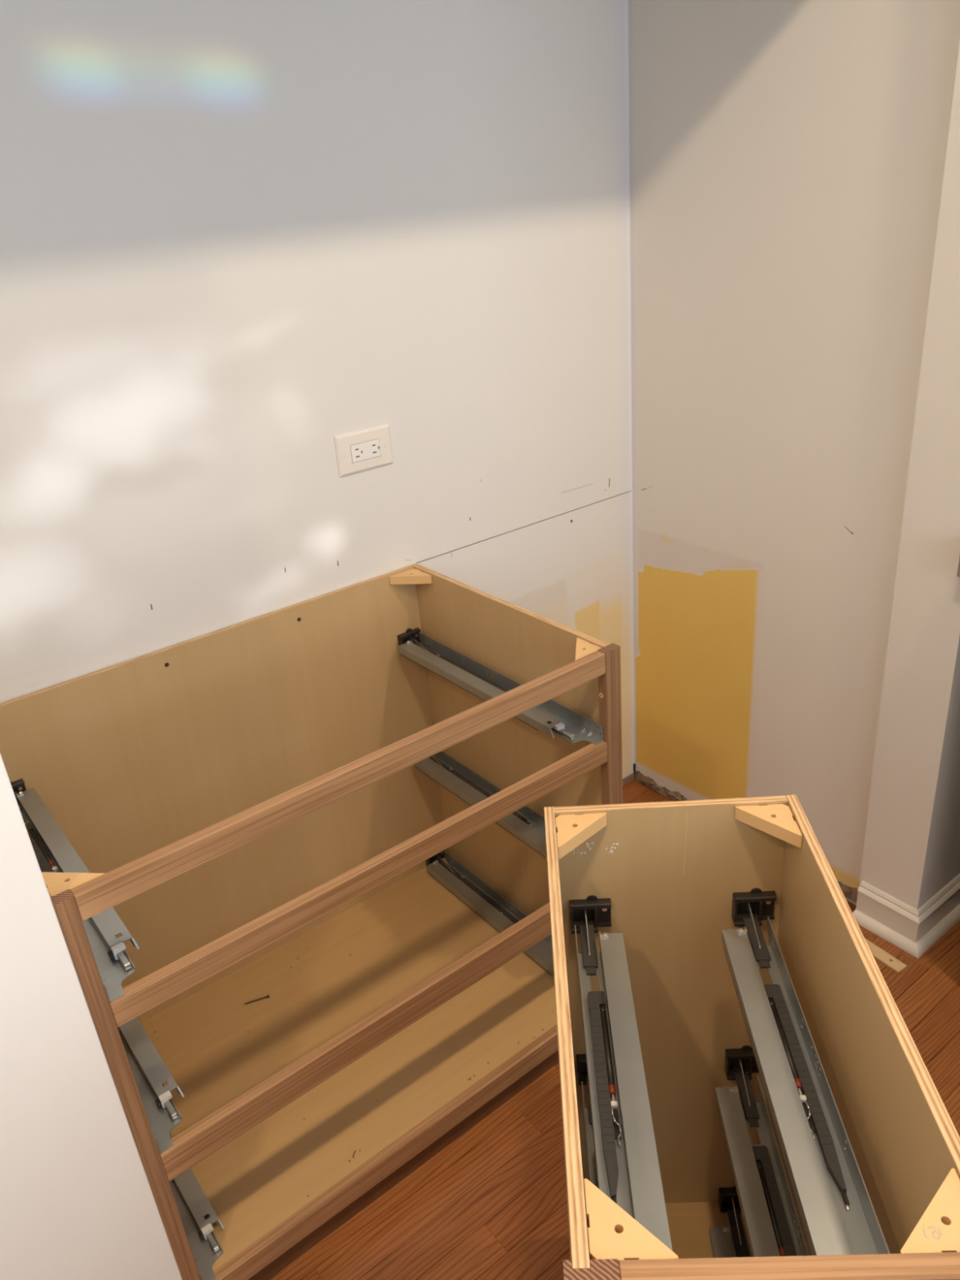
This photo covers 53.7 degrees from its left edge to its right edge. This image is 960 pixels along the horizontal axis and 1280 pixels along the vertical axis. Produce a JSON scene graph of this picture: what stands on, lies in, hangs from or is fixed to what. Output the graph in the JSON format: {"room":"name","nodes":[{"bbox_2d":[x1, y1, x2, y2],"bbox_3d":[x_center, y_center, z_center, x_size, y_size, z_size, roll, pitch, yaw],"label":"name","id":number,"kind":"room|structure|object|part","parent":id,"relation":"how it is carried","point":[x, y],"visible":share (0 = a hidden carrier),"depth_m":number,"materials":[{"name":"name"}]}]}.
{"room":"kitchen","nodes":[
{"label":"kitchen","id":0,"kind":"room"},
{"bbox_2d":[0,753,182,1279],"bbox_3d":[-1.666,0.219,0.533,2.390,2.634,0.617,-22,30,-32],"label":"wall","id":1,"kind":"structure","parent":0,"point":[77,1202],"depth_m":1.21,"materials":[{"name":"white paint"}]},
{"bbox_2d":[0,0,634,785],"bbox_3d":[-1.216,-0.162,1.252,4.100,2.634,0.124,-22,30,-32],"label":"wall","id":2,"kind":"structure","parent":0,"point":[238,238],"depth_m":1.73,"materials":[{"name":"paint"}]},
{"bbox_2d":[333,423,393,477],"bbox_3d":[-0.230,-0.380,1.900,0.127,0.082,0.008,-22,30,-32],"label":"electrical outlet","id":3,"kind":"object","parent":2,"relation":"attached to","point":[361,451],"visible":1,"depth_m":1.90,"materials":[{"name":"white plastic"}]},
{"bbox_2d":[350,438,381,462],"bbox_3d":[-0.230,-0.379,1.899,0.066,0.034,0.005,-22,30,-32],"label":"receptacle","id":4,"kind":"object","parent":3,"relation":"attached to","point":[362,450],"depth_m":1.90,"materials":[{"name":"white plastic"}]},
{"bbox_2d":[269,779,959,1279],"bbox_3d":[1.364,1.401,0.615,6.500,0.060,5.100,-22,30,-32],"label":"floor","id":5,"kind":"structure","parent":0,"point":[491,1204],"depth_m":1.68,"materials":[{"name":"brown wood"}]},
{"bbox_2d":[0,563,622,1279],"bbox_3d":[-0.289,0.468,1.780,0.959,0.876,0.611,-22,30,-32],"label":"base cabinet","id":6,"kind":"object","parent":5,"relation":"on","point":[203,814],"visible":0.76,"depth_m":1.82,"materials":[{"name":"brown wood"}]},
{"bbox_2d":[25,822,53,871],"bbox_3d":[-0.677,0.348,1.479,0.020,0.008,0.260,-22,30,-32],"label":"slide","id":7,"kind":"object","parent":6,"relation":"on","point":[42,842],"depth_m":1.51,"materials":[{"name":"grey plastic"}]},
{"bbox_3d":[-0.499,0.425,1.280,0.004,0.007,0.012,-22,30,-32],"label":"release lever","id":8,"kind":"part","parent":6,"relation":"part of","materials":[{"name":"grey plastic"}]},
{"bbox_3d":[-0.477,0.686,1.405,0.004,0.007,0.012,-22,30,-32],"label":"release lever","id":9,"kind":"part","parent":6,"relation":"part of","materials":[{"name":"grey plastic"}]},
{"bbox_3d":[-0.453,0.965,1.537,0.004,0.007,0.012,-22,30,-32],"label":"release lever","id":10,"kind":"part","parent":6,"relation":"part of","materials":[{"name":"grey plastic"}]},
{"bbox_3d":[-0.478,0.356,1.985,0.925,0.821,0.012,-22,30,-32],"label":"panel","id":11,"kind":"part","parent":6,"relation":"part of","materials":[{"name":"brown wood"}]},
{"bbox_2d":[244,994,269,1004],"bbox_3d":[-0.470,0.756,1.992,0.054,0.008,0.008,-12,26,-15],"label":"screw","id":12,"kind":"object","parent":6,"relation":"on","point":[268,995],"visible":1,"depth_m":1.99,"materials":[{"name":"brown metal"}]},
{"bbox_3d":[-0.141,0.179,1.383,0.887,0.038,0.019,-22,30,-32],"label":"rail","id":13,"kind":"part","parent":6,"relation":"part of","materials":[{"name":"brown wood"}]},
{"bbox_3d":[-0.267,0.780,1.928,0.925,0.012,0.579,-22,30,-32],"label":"panel","id":14,"kind":"part","parent":6,"relation":"part of","materials":[{"name":"brown wood"}]},
{"bbox_2d":[154,895,553,1196],"bbox_3d":[-0.241,0.773,1.921,0.670,0.002,0.531,-22,30,-32],"label":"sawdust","id":15,"kind":"object","parent":6,"relation":"on","point":[468,1079],"visible":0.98,"depth_m":1.84,"materials":[{"name":"brown wood"}]},
{"bbox_3d":[-0.104,0.607,1.587,0.887,0.054,0.019,-22,30,-32],"label":"rail","id":16,"kind":"part","parent":6,"relation":"part of","materials":[{"name":"brown wood"}]},
{"bbox_3d":[-0.127,0.339,1.459,0.887,0.040,0.019,-22,30,-32],"label":"rail","id":17,"kind":"part","parent":6,"relation":"part of","materials":[{"name":"brown wood"}]},
{"bbox_3d":[-0.081,0.880,1.717,0.887,0.044,0.019,-22,30,-32],"label":"rail","id":18,"kind":"part","parent":6,"relation":"part of","materials":[{"name":"brown wood"}]},
{"bbox_2d":[438,655,507,692],"bbox_3d":[-0.011,0.077,1.929,0.020,0.008,0.260,-22,30,-32],"label":"slide","id":19,"kind":"object","parent":6,"relation":"on","point":[468,668],"depth_m":1.93,"materials":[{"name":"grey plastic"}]},
{"bbox_2d":[449,769,526,822],"bbox_3d":[0.012,0.338,2.053,0.020,0.008,0.260,-22,30,-32],"label":"slide","id":20,"kind":"object","parent":6,"relation":"on","point":[473,783],"depth_m":2.07,"materials":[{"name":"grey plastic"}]},
{"bbox_2d":[460,877,519,924],"bbox_3d":[0.036,0.617,2.186,0.020,0.008,0.260,-22,30,-32],"label":"slide","id":21,"kind":"object","parent":6,"relation":"on","point":[488,898],"depth_m":2.20,"materials":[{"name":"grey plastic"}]},
{"bbox_3d":[0.070,0.317,2.034,0.013,0.876,0.591,-22,30,-32],"label":"panel","id":22,"kind":"part","parent":6,"relation":"part of","materials":[{"name":"brown wood"}]},
{"bbox_2d":[543,795,959,1279],"bbox_3d":[0.269,0.728,1.134,0.334,0.876,0.590,-3,25,3],"label":"base cabinet","id":23,"kind":"object","parent":5,"relation":"on","point":[747,1094],"visible":1,"depth_m":1.13,"materials":[{"name":"brown wood"}]},
{"bbox_3d":[0.116,0.734,1.148,0.013,0.876,0.578,-3,25,3],"label":"panel","id":24,"kind":"part","parent":23,"relation":"part of","materials":[{"name":"brown wood"}]},
{"bbox_2d":[593,1151,598,1187],"bbox_3d":[0.161,0.748,1.164,0.020,0.008,0.260,-3,25,3],"label":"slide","id":25,"kind":"object","parent":23,"relation":"on","point":[595,1180],"depth_m":1.26,"materials":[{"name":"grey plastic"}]},
{"bbox_2d":[587,991,618,1199],"bbox_3d":[0.138,0.487,1.040,0.020,0.008,0.260,-3,25,3],"label":"slide","id":26,"kind":"object","parent":23,"relation":"on","point":[602,1006],"depth_m":1.04,"materials":[{"name":"grey plastic"}]},
{"bbox_3d":[0.295,1.037,1.285,0.294,0.012,0.558,-3,25,3],"label":"panel","id":27,"kind":"part","parent":23,"relation":"part of","materials":[{"name":"brown wood"}]},
{"bbox_3d":[0.273,0.578,1.383,0.294,0.821,0.012,-3,25,3],"label":"panel","id":28,"kind":"part","parent":23,"relation":"part of","materials":[{"name":"brown wood"}]},
{"bbox_2d":[752,1145,796,1256],"bbox_3d":[0.370,0.736,1.152,0.020,0.008,0.260,-3,25,3],"label":"slide","id":29,"kind":"object","parent":23,"relation":"on","point":[777,1215],"depth_m":1.19,"materials":[{"name":"grey plastic"}]},
{"bbox_3d":[0.229,0.474,0.697,0.251,0.038,0.019,-3,25,3],"label":"rail","id":30,"kind":"part","parent":23,"relation":"part of","materials":[{"name":"brown wood"}]},
{"bbox_2d":[764,983,846,1193],"bbox_3d":[0.348,0.475,1.028,0.020,0.008,0.260,-3,25,3],"label":"slide","id":31,"kind":"object","parent":23,"relation":"on","point":[824,1142],"depth_m":1.01,"materials":[{"name":"grey plastic"}]},
{"bbox_3d":[0.349,0.535,0.907,0.004,0.004,0.014,-3,25,3],"label":"rivet seat","id":32,"kind":"part","parent":23,"relation":"part of","materials":[{"name":"grey metal"}]},
{"bbox_3d":[0.422,0.716,1.131,0.013,0.876,0.578,-3,25,3],"label":"panel","id":33,"kind":"part","parent":23,"relation":"part of","materials":[{"name":"brown wood"}]},
{"bbox_2d":[864,937,906,973],"bbox_3d":[0.863,0.683,2.137,0.030,0.004,0.200,-19,29,-28],"label":"wood strip","id":34,"kind":"object","parent":5,"relation":"on","point":[885,957],"visible":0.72,"depth_m":2.09,"materials":[{"name":"beige wood"}]},
{"bbox_2d":[627,0,959,909],"bbox_3d":[1.598,-1.026,2.562,2.535,2.634,0.885,-22,30,-32],"label":"wall","id":35,"kind":"structure","parent":0,"point":[794,165],"depth_m":1.97,"materials":[{"name":"paint"}]},
{"bbox_2d":[853,903,959,958],"bbox_3d":[1.234,0.537,2.358,0.818,0.021,0.166,-22,30,-32],"label":"trim","id":36,"kind":"structure","parent":35,"relation":"attached to","point":[917,948],"depth_m":2.14,"materials":[{"name":"beige paint"}]},
{"bbox_2d":[855,873,959,942],"bbox_3d":[1.233,0.497,2.351,0.802,0.098,0.150,-22,30,-32],"label":"baseboard","id":37,"kind":"structure","parent":35,"relation":"attached to","point":[913,923],"depth_m":2.13,"materials":[{"name":"beige paint"}]}
]}

